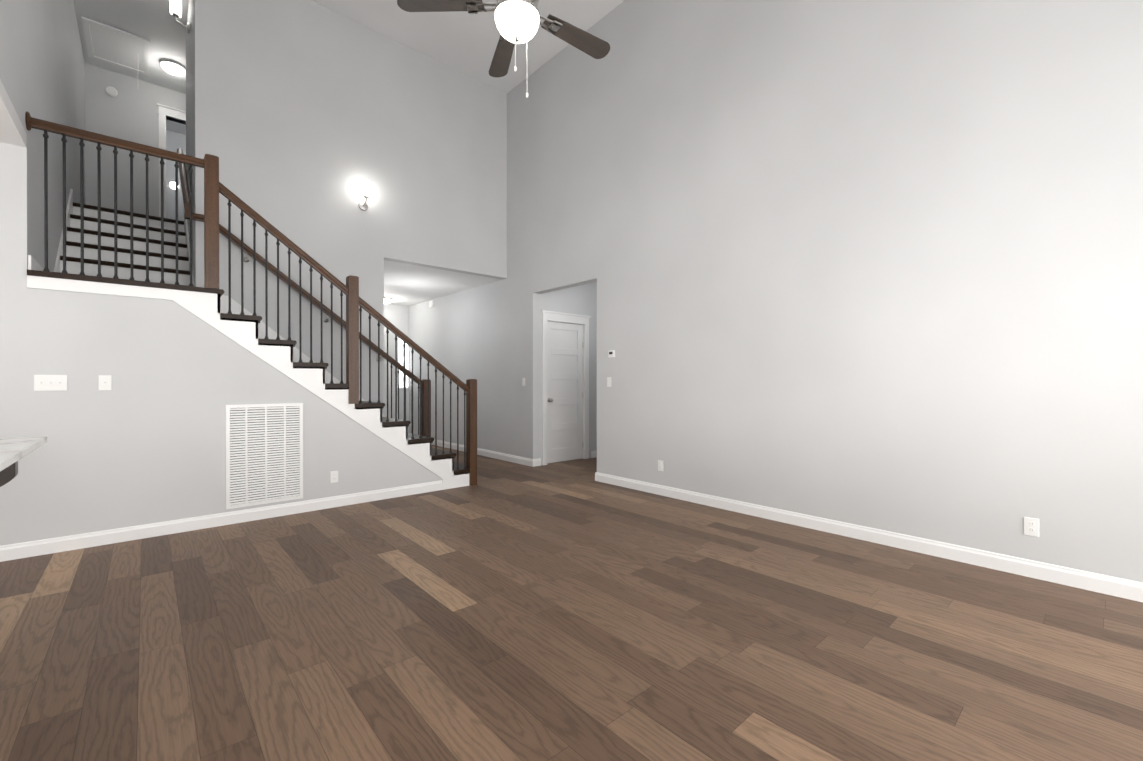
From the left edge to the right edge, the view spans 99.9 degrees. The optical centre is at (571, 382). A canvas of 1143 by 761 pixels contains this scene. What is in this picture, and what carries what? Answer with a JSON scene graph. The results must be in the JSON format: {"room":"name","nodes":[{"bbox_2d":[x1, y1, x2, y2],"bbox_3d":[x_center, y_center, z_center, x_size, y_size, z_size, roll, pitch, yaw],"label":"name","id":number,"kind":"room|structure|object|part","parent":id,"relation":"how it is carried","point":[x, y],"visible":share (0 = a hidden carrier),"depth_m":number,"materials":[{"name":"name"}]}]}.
{"room":"living room","nodes":[
{"label":"living room","id":0,"kind":"room"},
{"bbox_2d":[0,79,26,147],"bbox_3d":[-1.418,-1.702,0.545,0.140,0.100,7.510,0,0,-42],"label":"ceiling soffit","id":1,"kind":"structure","parent":0,"point":[12,131],"depth_m":3.13,"materials":[{"name":"white paint"}]},
{"bbox_2d":[0,0,84,545],"bbox_3d":[-2.955,-1.618,2.277,0.140,5.720,12.140,0,0,-42],"label":"wall","id":2,"kind":"structure","parent":0,"point":[55,77],"depth_m":3.40,"materials":[{"name":"grey paint"}]},
{"bbox_2d":[85,63,185,216],"bbox_3d":[-6.270,-3.133,7.352,1.650,2.724,0.140,0,0,-42],"label":"wall","id":3,"kind":"structure","parent":0,"point":[129,111],"depth_m":7.01,"materials":[{"name":"grey paint"}]},
{"bbox_2d":[105,86,117,96],"bbox_3d":[-6.627,-4.194,6.914,0.130,0.130,0.036,0,0,-42],"label":"smoke detector","id":4,"kind":"object","parent":3,"relation":"attached to","point":[111,91],"visible":0.98,"depth_m":6.90,"materials":[{"name":"white plastic"}]},
{"bbox_2d":[157,103,185,217],"bbox_3d":[-5.926,-3.122,7.620,0.990,2.180,0.156,0,0,-42],"label":"door frame","id":5,"kind":"structure","parent":3,"relation":"attached to","point":[165,111],"depth_m":7.30,"materials":[{"name":"white paint"}]},
{"bbox_2d":[166,130,185,220],"bbox_3d":[-6.852,-3.139,8.948,2.300,2.724,0.100,0,0,-42],"label":"wall","id":6,"kind":"structure","parent":0,"point":[175,141],"depth_m":8.62,"materials":[{"name":"grey paint"}]},
{"bbox_2d":[170,182,174,188],"bbox_3d":[-7.136,-3.536,8.619,0.120,0.117,0.012,0,0,-42],"label":"light","id":7,"kind":"object","parent":6,"relation":"attached to","point":[172,184],"visible":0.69,"depth_m":8.60,"materials":[{"name":"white glass"}]},
{"bbox_2d":[186,0,194,285],"bbox_3d":[-4.372,-1.629,5.596,0.120,5.720,1.365,0,0,-42],"label":"wall","id":8,"kind":"structure","parent":0,"point":[190,90],"depth_m":5.42,"materials":[{"name":"grey paint"}]},
{"bbox_2d":[170,0,189,33],"bbox_3d":[-4.487,-4.207,5.495,0.172,0.333,0.116,0,0,-42],"label":"sconce","id":9,"kind":"object","parent":8,"relation":"attached to","point":[176,9],"visible":0.98,"depth_m":5.45,"materials":[{"name":"white glass"}]},
{"bbox_3d":[-4.512,-4.284,5.472,0.104,0.180,0.104,0,0,-42],"label":"lamp shade","id":10,"kind":"part","parent":9,"relation":"part of","materials":[{"name":"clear glass"}]},
{"bbox_2d":[27,288,441,541],"bbox_3d":[-2.702,0.249,4.528,3.220,1.970,0.140,0,0,-42],"label":"wall","id":11,"kind":"structure","parent":0,"point":[142,441],"depth_m":3.83,"materials":[{"name":"grey paint"}]},
{"bbox_2d":[34,375,66,390],"bbox_3d":[-3.769,0.003,3.474,0.165,0.115,0.016,0,0,-42],"label":"light switch","id":12,"kind":"object","parent":11,"relation":"attached to","point":[50,382],"visible":1,"depth_m":3.48,"materials":[{"name":"white plastic"}]},
{"bbox_2d":[98,375,111,389],"bbox_3d":[-3.558,0.003,3.662,0.072,0.115,0.016,0,0,-42],"label":"light switch","id":13,"kind":"object","parent":11,"relation":"attached to","point":[104,382],"visible":1,"depth_m":3.66,"materials":[{"name":"white plastic"}]},
{"bbox_2d":[0,480,442,561],"bbox_3d":[-2.716,1.181,4.414,3.356,0.108,0.016,0,0,-42],"label":"baseboard","id":14,"kind":"structure","parent":11,"relation":"attached to","point":[54,545],"depth_m":4.01,"materials":[{"name":"white paint"}]},
{"bbox_2d":[226,403,302,508],"bbox_3d":[-2.775,0.647,4.362,0.597,0.905,0.012,0,0,-42],"label":"air vent","id":15,"kind":"object","parent":11,"relation":"in","point":[264,453],"visible":1,"depth_m":4.35,"materials":[{"name":"white metal"}]},
{"bbox_2d":[330,471,337,482],"bbox_3d":[-2.346,0.934,4.747,0.072,0.115,0.008,0,0,-42],"label":"outlet","id":16,"kind":"object","parent":11,"relation":"attached to","point":[333,476],"visible":1,"depth_m":4.74,"materials":[{"name":"white plastic"}]},
{"bbox_2d":[73,0,623,93],"bbox_3d":[-1.092,-4.524,3.921,5.125,0.080,12.140,0,0,-42],"label":"ceiling","id":17,"kind":"structure","parent":0,"point":[465,42],"depth_m":6.11,"materials":[{"name":"paint"}]},
{"bbox_2d":[81,16,149,75],"bbox_3d":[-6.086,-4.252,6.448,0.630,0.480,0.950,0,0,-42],"label":"attic hatch","id":18,"kind":"object","parent":17,"relation":"in","point":[115,46],"depth_m":6.41,"materials":[{"name":"white paint"}]},
{"bbox_2d":[159,58,185,75],"bbox_3d":[-5.647,-4.441,6.804,0.300,0.105,0.300,0,0,-42],"label":"ceiling light","id":19,"kind":"object","parent":17,"relation":"attached to","point":[173,67],"visible":0.98,"depth_m":6.74,"materials":[{"name":"white glass"}]},
{"bbox_3d":[-5.647,-4.423,6.804,0.272,0.070,0.272,0,0,-42],"label":"glass","id":20,"kind":"part","parent":19,"relation":"part of","materials":[{"name":"white glass"}]},
{"bbox_2d":[397,0,609,97],"bbox_3d":[-0.280,-3.093,2.879,1.328,2.774,1.354,0,0,-42],"label":"ceiling fan","id":21,"kind":"object","parent":17,"relation":"hanging from","point":[518,21],"visible":1,"depth_m":2.88,"materials":[{"name":"brown wood"}]},
{"bbox_3d":[-0.313,-3.259,2.866,0.584,2.442,0.597,0,0,-42],"label":"motor","id":22,"kind":"part","parent":21,"relation":"part of","materials":[{"name":"white glass"}]},
{"bbox_3d":[-0.324,-2.115,2.866,0.264,0.120,0.264,0,0,-42],"label":"globe","id":23,"kind":"part","parent":21,"relation":"part of","materials":[{"name":"white glass"}]},
{"bbox_2d":[194,0,506,414],"bbox_3d":[-2.485,-1.632,6.265,3.830,5.720,0.140,0,0,-42],"label":"wall","id":24,"kind":"structure","parent":0,"point":[289,113],"depth_m":5.84,"materials":[{"name":"grey paint"}]},
{"bbox_2d":[358,180,370,210],"bbox_3d":[-2.568,-2.329,5.979,0.116,0.333,0.172,0,0,-42],"label":"sconce","id":25,"kind":"object","parent":24,"relation":"attached to","point":[366,192],"visible":1,"depth_m":5.93,"materials":[{"name":"white glass"}]},
{"bbox_3d":[-2.546,-2.405,5.954,0.104,0.180,0.104,0,0,-42],"label":"lamp shade","id":26,"kind":"part","parent":25,"relation":"part of","materials":[{"name":"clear glass"}]},
{"bbox_2d":[384,304,408,432],"bbox_3d":[-4.295,-0.268,9.651,2.045,2.970,0.140,0,0,-42],"label":"wall","id":27,"kind":"structure","parent":0,"point":[397,316],"depth_m":10.06,"materials":[{"name":"grey paint"}]},
{"bbox_2d":[397,337,408,388],"bbox_3d":[-3.569,-0.410,10.181,0.255,1.090,0.030,0,0,-42],"label":"window","id":28,"kind":"structure","parent":27,"relation":"in","point":[400,352],"depth_m":10.17,"materials":[{"name":"white"}]},
{"bbox_3d":[-3.575,-0.410,10.188,0.195,1.030,0.012,0,0,-42],"label":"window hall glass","id":29,"kind":"part","parent":28,"relation":"part of","materials":[{"name":"white glass"}]},
{"bbox_2d":[384,260,500,305],"bbox_3d":[-3.056,-1.688,8.252,2.045,0.120,3.590,0,0,-42],"label":"ceiling","id":30,"kind":"structure","parent":0,"point":[407,284],"depth_m":7.81,"materials":[{"name":"white paint"}]},
{"bbox_2d":[384,297,392,303],"bbox_3d":[-3.624,-1.579,9.279,0.320,0.105,0.320,0,0,-42],"label":"light","id":31,"kind":"object","parent":30,"relation":"attached to","point":[387,300],"visible":0.54,"depth_m":9.21,"materials":[{"name":"silver metal"}]},
{"bbox_3d":[-3.624,-1.562,9.280,0.292,0.070,0.292,0,0,-42],"label":"glass","id":32,"kind":"part","parent":31,"relation":"part of","materials":[{"name":"white glass"}]},
{"bbox_2d":[540,294,542,464],"bbox_3d":[-0.483,-0.200,7.152,0.055,2.850,0.140,0,0,-42],"label":"wall","id":33,"kind":"structure","parent":0,"point":[541,299],"depth_m":7.09,"materials":[{"name":"grey paint"}]},
{"bbox_2d":[543,282,596,457],"bbox_3d":[0.027,-0.201,7.605,1.310,2.850,0.140,0,0,-42],"label":"wall","id":34,"kind":"structure","parent":0,"point":[592,300],"depth_m":7.75,"materials":[{"name":"grey paint"}]},
{"bbox_2d":[547,321,582,462],"bbox_3d":[-0.091,0.148,7.424,0.765,2.141,0.105,0,0,-42],"label":"hall door","id":35,"kind":"structure","parent":34,"relation":"in","point":[564,391],"depth_m":7.45,"materials":[{"name":"white paint"}]},
{"bbox_2d":[541,310,590,464],"bbox_3d":[-0.111,0.079,7.446,0.980,2.290,0.156,0,0,-42],"label":"door frame","id":36,"kind":"structure","parent":34,"relation":"attached to","point":[561,317],"depth_m":7.42,"materials":[{"name":"white paint"}]},
{"bbox_2d":[591,451,596,457],"bbox_3d":[0.397,1.169,7.834,0.200,0.108,0.016,0,0,-42],"label":"baseboard","id":37,"kind":"structure","parent":34,"relation":"attached to","point":[593,454],"depth_m":7.80,"materials":[{"name":"white paint"}]},
{"bbox_2d":[0,444,1142,760],"bbox_3d":[-2.266,1.269,3.273,11.400,0.060,12.700,0,0,-42],"label":"floor","id":38,"kind":"structure","parent":0,"point":[568,610],"depth_m":2.28,"materials":[{"name":"brown wood"}]},
{"bbox_2d":[0,464,17,486],"bbox_3d":[-2.032,0.812,0.746,1.116,0.872,3.432,0,0,-42],"label":"kitchen island","id":39,"kind":"object","parent":38,"relation":"on","point":[5,477],"depth_m":2.29,"materials":[{"name":"black paint"}]},
{"bbox_2d":[0,436,47,471],"bbox_3d":[-2.262,0.352,0.900,1.300,0.040,4.250,0,0,-42],"label":"island countertop","id":40,"kind":"structure","parent":39,"relation":"on","point":[12,450],"depth_m":2.44,"materials":[{"name":"white stone"}]},
{"bbox_2d":[25,111,476,489],"bbox_3d":[-3.392,-0.843,5.597,3.612,4.148,2.770,0,0,-42],"label":"staircase","id":41,"kind":"structure","parent":38,"relation":"on","point":[107,251],"depth_m":4.74,"materials":[{"name":"brown wood"}]},
{"bbox_3d":[-4.366,-2.287,5.406,0.062,1.260,1.553,0,0,-42],"label":"handrail","id":42,"kind":"part","parent":41,"relation":"part of","materials":[{"name":"brown wood"}]},
{"bbox_2d":[409,0,1142,581],"bbox_3d":[0.639,-1.630,5.736,0.140,5.720,12.540,0,0,-42],"label":"wall","id":43,"kind":"structure","parent":0,"point":[877,264],"depth_m":3.85,"materials":[{"name":"grey paint"}]},
{"bbox_2d":[429,300,433,306],"bbox_3d":[-2.751,-1.543,9.426,0.030,0.120,0.160,0,0,-42],"label":"door chime","id":44,"kind":"object","parent":43,"relation":"attached to","point":[431,303],"visible":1,"depth_m":9.39,"materials":[{"name":"white plastic"}]},
{"bbox_2d":[431,439,531,466],"bbox_3d":[-2.029,1.166,8.633,0.016,0.108,4.400,0,0,-42],"label":"baseboard","id":45,"kind":"structure","parent":43,"relation":"attached to","point":[508,457],"depth_m":7.73,"materials":[{"name":"white paint"}]},
{"bbox_2d":[532,458,540,466],"bbox_3d":[-0.510,1.172,7.028,0.156,0.108,0.016,0,0,-42],"label":"baseboard","id":46,"kind":"structure","parent":43,"relation":"attached to","point":[536,462],"depth_m":7.02,"materials":[{"name":"white paint"}]},
{"bbox_2d":[607,377,610,386],"bbox_3d":[0.458,-0.005,5.835,0.008,0.118,0.075,0,0,-42],"label":"light switch","id":47,"kind":"object","parent":43,"relation":"attached to","point":[608,381],"visible":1,"depth_m":5.83,"materials":[{"name":"white plastic"}]},
{"bbox_2d":[608,350,614,357],"bbox_3d":[0.482,-0.345,5.795,0.022,0.090,0.100,0,0,-42],"label":"thermostat","id":48,"kind":"object","parent":43,"relation":"attached to","point":[611,353],"visible":1,"depth_m":5.78,"materials":[{"name":"white plastic"}]},
{"bbox_2d":[658,460,662,470],"bbox_3d":[0.975,0.912,5.255,0.008,0.115,0.072,0,0,-42],"label":"outlet","id":49,"kind":"object","parent":43,"relation":"attached to","point":[660,465],"visible":1,"depth_m":5.25,"materials":[{"name":"white plastic"}]},
{"bbox_2d":[596,472,1142,601],"bbox_3d":[2.526,1.184,3.503,0.016,0.108,6.680,0,0,-42],"label":"baseboard","id":50,"kind":"structure","parent":43,"relation":"attached to","point":[1105,584],"depth_m":3.49,"materials":[{"name":"white paint"}]},
{"bbox_2d":[1024,517,1038,536],"bbox_3d":[2.928,0.920,3.056,0.008,0.115,0.072,0,0,-42],"label":"outlet","id":51,"kind":"object","parent":43,"relation":"attached to","point":[1031,526],"visible":1,"depth_m":3.05,"materials":[{"name":"white plastic"}]}
]}

